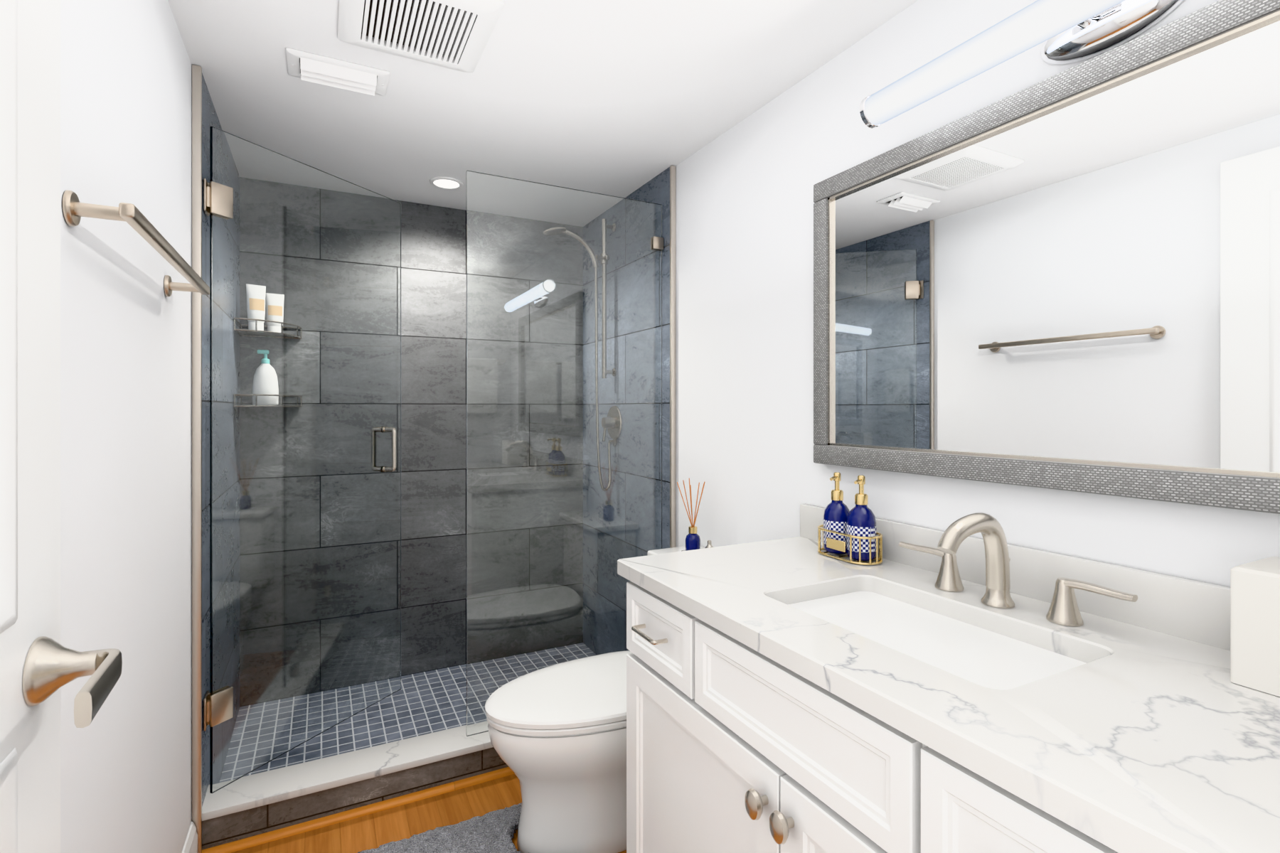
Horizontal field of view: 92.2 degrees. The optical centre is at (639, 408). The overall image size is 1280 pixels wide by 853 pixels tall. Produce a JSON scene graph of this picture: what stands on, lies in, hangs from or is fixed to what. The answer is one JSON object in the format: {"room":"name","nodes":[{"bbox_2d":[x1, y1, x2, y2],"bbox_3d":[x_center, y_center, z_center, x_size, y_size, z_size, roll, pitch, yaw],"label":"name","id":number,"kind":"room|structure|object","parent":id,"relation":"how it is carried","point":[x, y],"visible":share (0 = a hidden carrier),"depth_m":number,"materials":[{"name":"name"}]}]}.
{"room":"bathroom","nodes":[
{"label":"bathroom","id":0,"kind":"room"},
{"bbox_2d":[60,0,191,852],"bbox_3d":[-0.977,0.148,1.080,0.120,2.160,3.340,0,0,-27],"label":"wall","id":1,"kind":"structure","parent":0,"point":[126,416],"depth_m":1.11,"materials":[{"name":"paint"}]},
{"bbox_2d":[0,0,122,852],"bbox_3d":[-0.456,0.200,0.353,0.110,2.033,0.810,0,0,-27],"label":"door","id":2,"kind":"structure","parent":1,"relation":"in","point":[40,665],"depth_m":0.63,"materials":[{"name":"white wood"}]},
{"bbox_2d":[62,189,209,296],"bbox_3d":[-0.893,-0.277,1.137,0.078,0.048,0.665,0,0,-27],"label":"towel rail","id":3,"kind":"object","parent":1,"relation":"attached to","point":[131,215],"visible":0.96,"depth_m":0.92,"materials":[{"name":"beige metal"}]},
{"bbox_2d":[182,821,197,852],"bbox_3d":[-0.704,1.171,0.700,0.014,0.115,2.172,0,0,-27],"label":"baseboard","id":4,"kind":"structure","parent":1,"relation":"attached to","point":[190,845],"depth_m":1.62,"materials":[{"name":"white"}]},
{"bbox_2d":[192,64,201,852],"bbox_3d":[-1.203,0.148,1.672,0.022,2.159,0.013,0,0,-27],"label":"trim","id":5,"kind":"structure","parent":1,"relation":"attached to","point":[197,451],"depth_m":1.67,"materials":[{"name":"silver metal"}]},
{"bbox_2d":[201,73,222,806],"bbox_3d":[-1.414,0.148,2.074,0.018,2.160,0.896,0,0,-27],"label":"tile","id":6,"kind":"structure","parent":1,"relation":"attached to","point":[210,117],"depth_m":1.76,"materials":[{"name":"tile"}]},
{"bbox_2d":[203,125,401,793],"bbox_3d":[-1.074,0.145,2.056,0.570,1.894,0.483,0,0,-27],"label":"shower door","id":7,"kind":"structure","parent":6,"relation":"attached to","point":[304,453],"depth_m":1.99,"materials":[{"name":"clear glass"}]},
{"bbox_2d":[201,725,508,850],"bbox_3d":[-0.574,1.166,2.085,1.518,0.124,0.150,0,0,-27],"label":"shower curb","id":8,"kind":"structure","parent":1,"relation":"attached to","point":[249,806],"depth_m":1.87,"materials":[{"name":"stone"}]},
{"bbox_2d":[201,767,514,852],"bbox_3d":[-0.593,1.220,1.993,1.398,0.017,0.021,0,0,-27],"label":"trim","id":9,"kind":"structure","parent":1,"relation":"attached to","point":[266,838],"depth_m":1.85,"materials":[{"name":"brown wood"}]},
{"bbox_2d":[231,664,626,852],"bbox_3d":[-0.248,1.243,1.457,1.760,0.090,3.340,0,0,-27],"label":"floor","id":10,"kind":"structure","parent":0,"point":[420,704],"depth_m":2.07,"materials":[{"name":"tile"}]},
{"bbox_2d":[357,802,529,852],"bbox_3d":[-0.401,1.208,1.524,0.589,0.038,0.632,0,0,-27],"label":"bath mat","id":11,"kind":"object","parent":10,"relation":"on","point":[493,832],"visible":0.94,"depth_m":1.71,"materials":[{"name":"grey fabric"}]},
{"bbox_2d":[484,546,705,852],"bbox_3d":[-0.056,0.856,1.847,0.811,0.745,0.420,0,0,-27],"label":"toilet","id":12,"kind":"object","parent":10,"relation":"on","point":[557,734],"visible":0.4,"depth_m":1.67,"materials":[{"name":"white ceramic"}]},
{"bbox_2d":[676,478,713,551],"bbox_3d":[0.184,0.363,2.067,0.071,0.248,0.142,0,0,-27],"label":"reed diffuser","id":13,"kind":"object","parent":12,"relation":"on","point":[692,540],"visible":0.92,"depth_m":2.06,"materials":[{"name":"blue glass"}]},
{"bbox_2d":[617,504,1279,852],"bbox_3d":[0.459,0.747,1.070,0.614,0.962,1.162,0,0,-27],"label":"bathroom vanity","id":14,"kind":"object","parent":10,"relation":"on","point":[799,695],"visible":1,"depth_m":0.91,"materials":[{"name":"white stone"}]},
{"bbox_2d":[898,512,1137,626],"bbox_3d":[0.600,0.270,1.093,0.191,0.170,0.423,0,0,-27],"label":"faucet","id":15,"kind":"object","parent":14,"relation":"on","point":[1064,610],"visible":1,"depth_m":1.09,"materials":[{"name":"silver metal"}]},
{"bbox_2d":[1230,556,1279,696],"bbox_3d":[0.855,0.268,0.773,0.132,0.175,0.132,0,0,-27],"label":"tissue box","id":16,"kind":"object","parent":14,"relation":"on","point":[1254,625],"visible":0.95,"depth_m":0.78,"materials":[{"name":"white"}]},
{"bbox_2d":[167,0,918,210],"bbox_3d":[-0.248,-0.962,1.457,1.760,0.060,3.340,0,0,-27],"label":"ceiling","id":17,"kind":"structure","parent":0,"point":[621,98],"depth_m":1.78,"materials":[{"name":"paint"}]},
{"bbox_2d":[285,47,389,95],"bbox_3d":[-0.834,-0.917,1.706,0.250,0.027,0.140,0,0,-27],"label":"ceiling light","id":18,"kind":"object","parent":17,"relation":"in","point":[311,67],"visible":0.96,"depth_m":1.68,"materials":[{"name":"white plastic"}]},
{"bbox_2d":[337,0,504,72],"bbox_3d":[-0.533,-0.921,1.473,0.336,0.020,0.336,0,0,-27],"label":"ceiling vent","id":19,"kind":"object","parent":17,"relation":"in","point":[455,35],"visible":1,"depth_m":1.48,"materials":[{"name":"white plastic"}]},
{"bbox_2d":[429,177,462,189],"bbox_3d":[-0.796,-0.928,2.536,0.132,0.007,0.132,0,0,-27],"label":"recessed light","id":20,"kind":"object","parent":17,"relation":"in","point":[447,183],"visible":0.98,"depth_m":2.53,"materials":[{"name":"white plastic"}]},
{"bbox_2d":[675,0,1279,587],"bbox_3d":[0.480,0.148,1.835,0.120,2.160,3.340,0,0,-27],"label":"wall","id":21,"kind":"structure","parent":0,"point":[744,320],"depth_m":1.75,"materials":[{"name":"paint"}]},
{"bbox_2d":[625,167,669,548],"bbox_3d":[-0.081,0.148,2.765,0.018,2.160,0.896,0,0,-27],"label":"tile","id":22,"kind":"structure","parent":21,"relation":"attached to","point":[656,189],"depth_m":2.40,"materials":[{"name":"tile"}]},
{"bbox_2d":[466,169,663,736],"bbox_3d":[-0.249,0.150,2.245,0.755,1.904,0.032,0,0,-27],"label":"glass wall","id":23,"kind":"structure","parent":22,"relation":"attached to","point":[564,400],"depth_m":2.21,"materials":[{"name":"clear glass"}]},
{"bbox_2d":[669,165,675,548],"bbox_3d":[0.126,0.148,2.361,0.022,2.159,0.013,0,0,-27],"label":"trim","id":24,"kind":"structure","parent":21,"relation":"attached to","point":[672,356],"depth_m":2.35,"materials":[{"name":"silver metal"}]},
{"bbox_2d":[859,0,1183,128],"bbox_3d":[0.741,-0.668,1.046,0.135,0.100,0.830,0,0,-27],"label":"sconce","id":25,"kind":"object","parent":21,"relation":"attached to","point":[1067,31],"visible":1,"depth_m":1.09,"materials":[{"name":"silver metal"}]},
{"bbox_2d":[813,0,1279,514],"bbox_3d":[0.730,-0.229,1.181,0.031,0.750,1.090,0,0,-27],"label":"mirror","id":26,"kind":"object","parent":21,"relation":"attached to","point":[1068,280],"visible":0.98,"depth_m":1.08,"materials":[{"name":"silver metal"}]},
{"bbox_3d":[-0.989,0.148,2.887,1.520,2.160,0.120,0,0,-27],"label":"wall","id":27,"kind":"structure","parent":0,"visible":0},
{"bbox_2d":[394,199,466,676],"bbox_3d":[-0.958,0.148,2.825,1.519,2.160,0.018,0,0,-27],"label":"tile","id":28,"kind":"structure","parent":27,"relation":"attached to","point":[433,437],"depth_m":2.82,"materials":[{"name":"tile"}]}
]}

